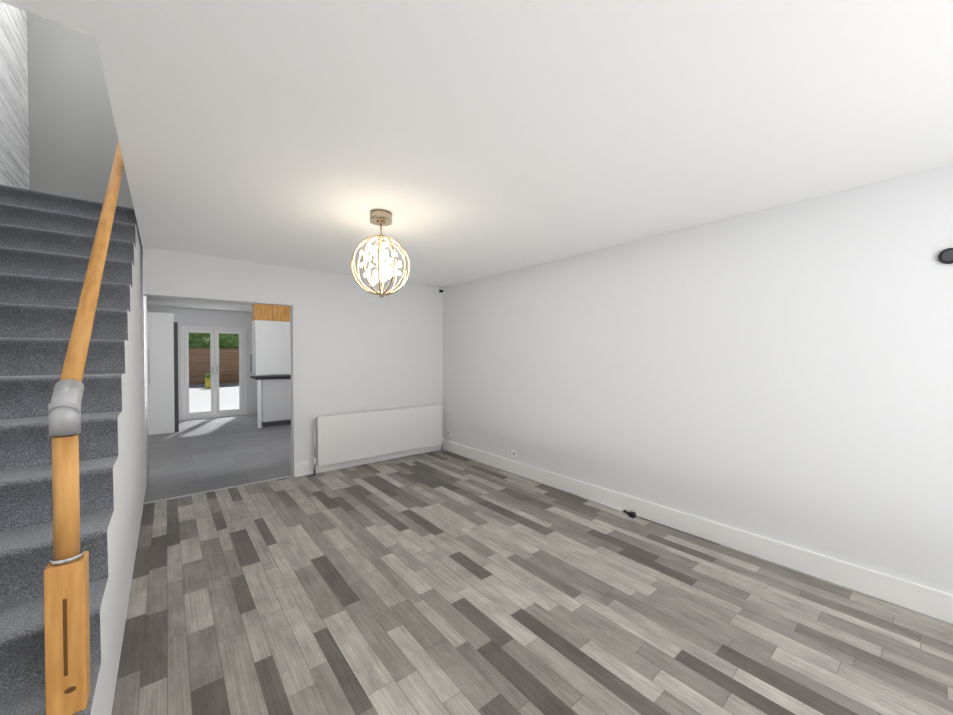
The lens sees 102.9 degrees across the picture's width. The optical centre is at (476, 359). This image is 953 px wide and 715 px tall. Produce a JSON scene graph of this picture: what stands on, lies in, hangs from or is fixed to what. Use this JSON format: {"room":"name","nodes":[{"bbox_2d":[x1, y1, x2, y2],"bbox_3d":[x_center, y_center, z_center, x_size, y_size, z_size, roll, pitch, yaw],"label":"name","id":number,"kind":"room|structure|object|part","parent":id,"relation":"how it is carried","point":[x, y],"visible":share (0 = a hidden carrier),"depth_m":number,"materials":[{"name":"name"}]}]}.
{"room":"empty living room","nodes":[
{"label":"empty living room","id":0,"kind":"room"},
{"bbox_2d":[0,2,29,189],"bbox_3d":[-3.592,-1.133,2.744,0.120,5.000,11.940,-1,1,-39],"label":"wall","id":1,"kind":"structure","parent":0,"point":[14,144],"depth_m":3.21,"materials":[{"name":"paint"}]},
{"bbox_2d":[27,12,148,484],"bbox_3d":[-3.900,-1.148,3.860,0.815,5.000,0.120,-1,1,-39],"label":"wall","id":2,"kind":"structure","parent":0,"point":[73,140],"depth_m":3.71,"materials":[{"name":"grey paint"}]},
{"bbox_2d":[147,306,290,420],"bbox_3d":[-5.670,0.087,8.692,4.160,2.400,0.120,-1,1,-39],"label":"wall","id":3,"kind":"structure","parent":0,"point":[208,318],"depth_m":8.53,"materials":[{"name":"white paint"}]},
{"bbox_2d":[180,326,246,419],"bbox_3d":[-5.861,0.275,8.509,1.208,2.029,0.108,-1,1,-39],"label":"door frame","id":4,"kind":"structure","parent":3,"relation":"attached to","point":[215,411],"depth_m":8.49,"materials":[{"name":"white plastic"}]},
{"bbox_2d":[143,247,442,476],"bbox_3d":[-1.833,0.142,4.635,3.345,2.400,0.120,-1,1,-39],"label":"wall","id":5,"kind":"structure","parent":0,"point":[355,346],"depth_m":4.62,"materials":[{"name":"white paint"}]},
{"bbox_2d":[144,475,292,503],"bbox_3d":[-2.632,1.348,3.990,1.297,0.006,0.045,-1,1,-39],"label":"trim","id":6,"kind":"structure","parent":5,"relation":"attached to","point":[149,502],"depth_m":3.92,"materials":[{"name":"grey metal"}]},
{"bbox_2d":[294,445,440,476],"bbox_3d":[-1.299,1.262,4.997,2.041,0.150,0.018,-1,1,-39],"label":"baseboard","id":7,"kind":"structure","parent":5,"relation":"attached to","point":[304,469],"depth_m":4.77,"materials":[{"name":"white wood"}]},
{"bbox_2d":[313,404,442,474],"bbox_3d":[-1.211,0.996,5.010,1.821,0.683,0.101,-1,1,-39],"label":"radiator","id":8,"kind":"object","parent":5,"relation":"attached to","point":[343,437],"visible":0.96,"depth_m":4.87,"materials":[{"name":"white metal"}]},
{"bbox_2d":[439,288,444,293],"bbox_3d":[-0.510,-1.011,5.578,0.081,0.080,0.065,-1,1,-39],"label":"smoke detector","id":9,"kind":"object","parent":5,"relation":"attached to","point":[441,290],"visible":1,"depth_m":5.55,"materials":[{"name":"plastic"}]},
{"bbox_2d":[0,0,952,311],"bbox_3d":[-1.934,-1.151,4.096,4.160,0.200,11.700,-1,1,-39],"label":"ceiling","id":10,"kind":"structure","parent":0,"point":[638,119],"depth_m":1.59,"materials":[{"name":"white paint"}]},
{"bbox_2d":[351,209,410,297],"bbox_3d":[-0.672,-0.737,2.673,0.413,0.590,0.413,-1,1,-39],"label":"pendant light","id":11,"kind":"object","parent":10,"relation":"hanging from","point":[380,217],"visible":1,"depth_m":2.64,"materials":[{"name":"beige metal"}]},
{"bbox_2d":[111,414,952,714],"bbox_3d":[-1.934,1.399,4.131,4.400,0.100,11.940,-1,1,-39],"label":"floor","id":12,"kind":"structure","parent":0,"point":[440,582],"depth_m":2.09,"materials":[{"name":"grey laminate"}]},
{"bbox_2d":[0,141,146,714],"bbox_3d":[-2.531,-0.321,2.193,0.813,3.391,4.209,-1,1,-39],"label":"staircase","id":13,"kind":"structure","parent":12,"relation":"on","point":[73,480],"depth_m":1.64,"materials":[{"name":"grey carpet"}]},
{"bbox_3d":[-1.968,-0.506,2.062,0.104,3.018,2.570,-1,1,-39],"label":"handrail","id":14,"kind":"part","parent":13,"relation":"part of","materials":[{"name":"brown wood"}]},
{"bbox_2d":[147,312,178,434],"bbox_3d":[-5.910,0.237,6.900,0.760,2.150,0.657,-1,1,-39],"label":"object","id":15,"kind":"object","parent":12,"relation":"on","point":[162,333],"depth_m":6.75,"materials":[{"name":"white wood"}]},
{"bbox_2d":[250,304,290,427],"bbox_3d":[-3.667,0.101,8.048,1.869,2.390,0.650,-1,1,-39],"label":"kitchen cabinet","id":16,"kind":"object","parent":12,"relation":"on","point":[270,354],"depth_m":7.47,"materials":[{"name":"white wood"}]},
{"bbox_2d":[588,498,635,517],"bbox_3d":[1.219,1.338,3.476,0.070,0.040,0.500,-1,1,-39],"label":"cable","id":17,"kind":"object","parent":12,"relation":"on","point":[632,514],"visible":0.96,"depth_m":3.35,"materials":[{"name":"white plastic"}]},
{"bbox_2d":[443,164,952,594],"bbox_3d":[-0.276,0.031,5.465,0.120,2.600,11.940,-1,1,-39],"label":"wall","id":18,"kind":"structure","parent":0,"point":[783,373],"depth_m":2.65,"materials":[{"name":"white paint"}]},
{"bbox_2d":[511,449,516,457],"bbox_3d":[0.442,1.109,4.491,0.016,0.086,0.086,-1,1,-39],"label":"socket","id":19,"kind":"object","parent":18,"relation":"attached to","point":[513,453],"visible":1,"depth_m":4.48,"materials":[{"name":"white plastic"}]},
{"bbox_2d":[443,439,952,623],"bbox_3d":[1.431,1.285,3.280,0.018,0.150,6.130,-1,1,-39],"label":"baseboard","id":20,"kind":"structure","parent":18,"relation":"attached to","point":[931,602],"depth_m":2.63,"materials":[{"name":"white wood"}]},
{"bbox_2d":[938,248,952,263],"bbox_3d":[2.468,-0.542,1.978,0.025,0.080,0.080,-1,1,-39],"label":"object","id":21,"kind":"object","parent":18,"relation":"attached to","point":[945,256],"visible":0.98,"depth_m":1.98,"materials":[{"name":"black plastic"}]},
{"label":"outside","id":22,"kind":"structure","parent":0,"visible":0},
{"bbox_2d":[189,383,238,412],"bbox_3d":[-9.917,1.251,16.602,26.000,0.100,17.480,-1,1,-39],"label":"ground","id":23,"kind":"structure","parent":22,"point":[203,400],"depth_m":12.69,"materials":[{"name":"white"}]},
{"bbox_2d":[204,373,210,387],"bbox_3d":[-11.423,0.875,16.323,0.440,0.660,0.440,-1,1,-39],"label":"pot","id":24,"kind":"object","parent":23,"relation":"on","point":[208,378],"visible":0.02,"depth_m":16.15,"materials":[{"name":"yellow ceramic"}]},
{"bbox_2d":[184,348,238,384],"bbox_3d":[-12.278,0.262,19.483,26.100,1.800,0.130,-1,1,-39],"label":"fence","id":25,"kind":"object","parent":23,"relation":"on","point":[195,374],"depth_m":18.75,"materials":[{"name":"brown wood"}]},
{"bbox_2d":[188,329,238,348],"bbox_3d":[-14.025,-0.867,20.630,26.078,4.055,2.720,-1,1,-39],"label":"hedge","id":26,"kind":"object","parent":23,"relation":"on","point":[198,342],"depth_m":19.77,"materials":[{"name":"green plant"}]}
]}

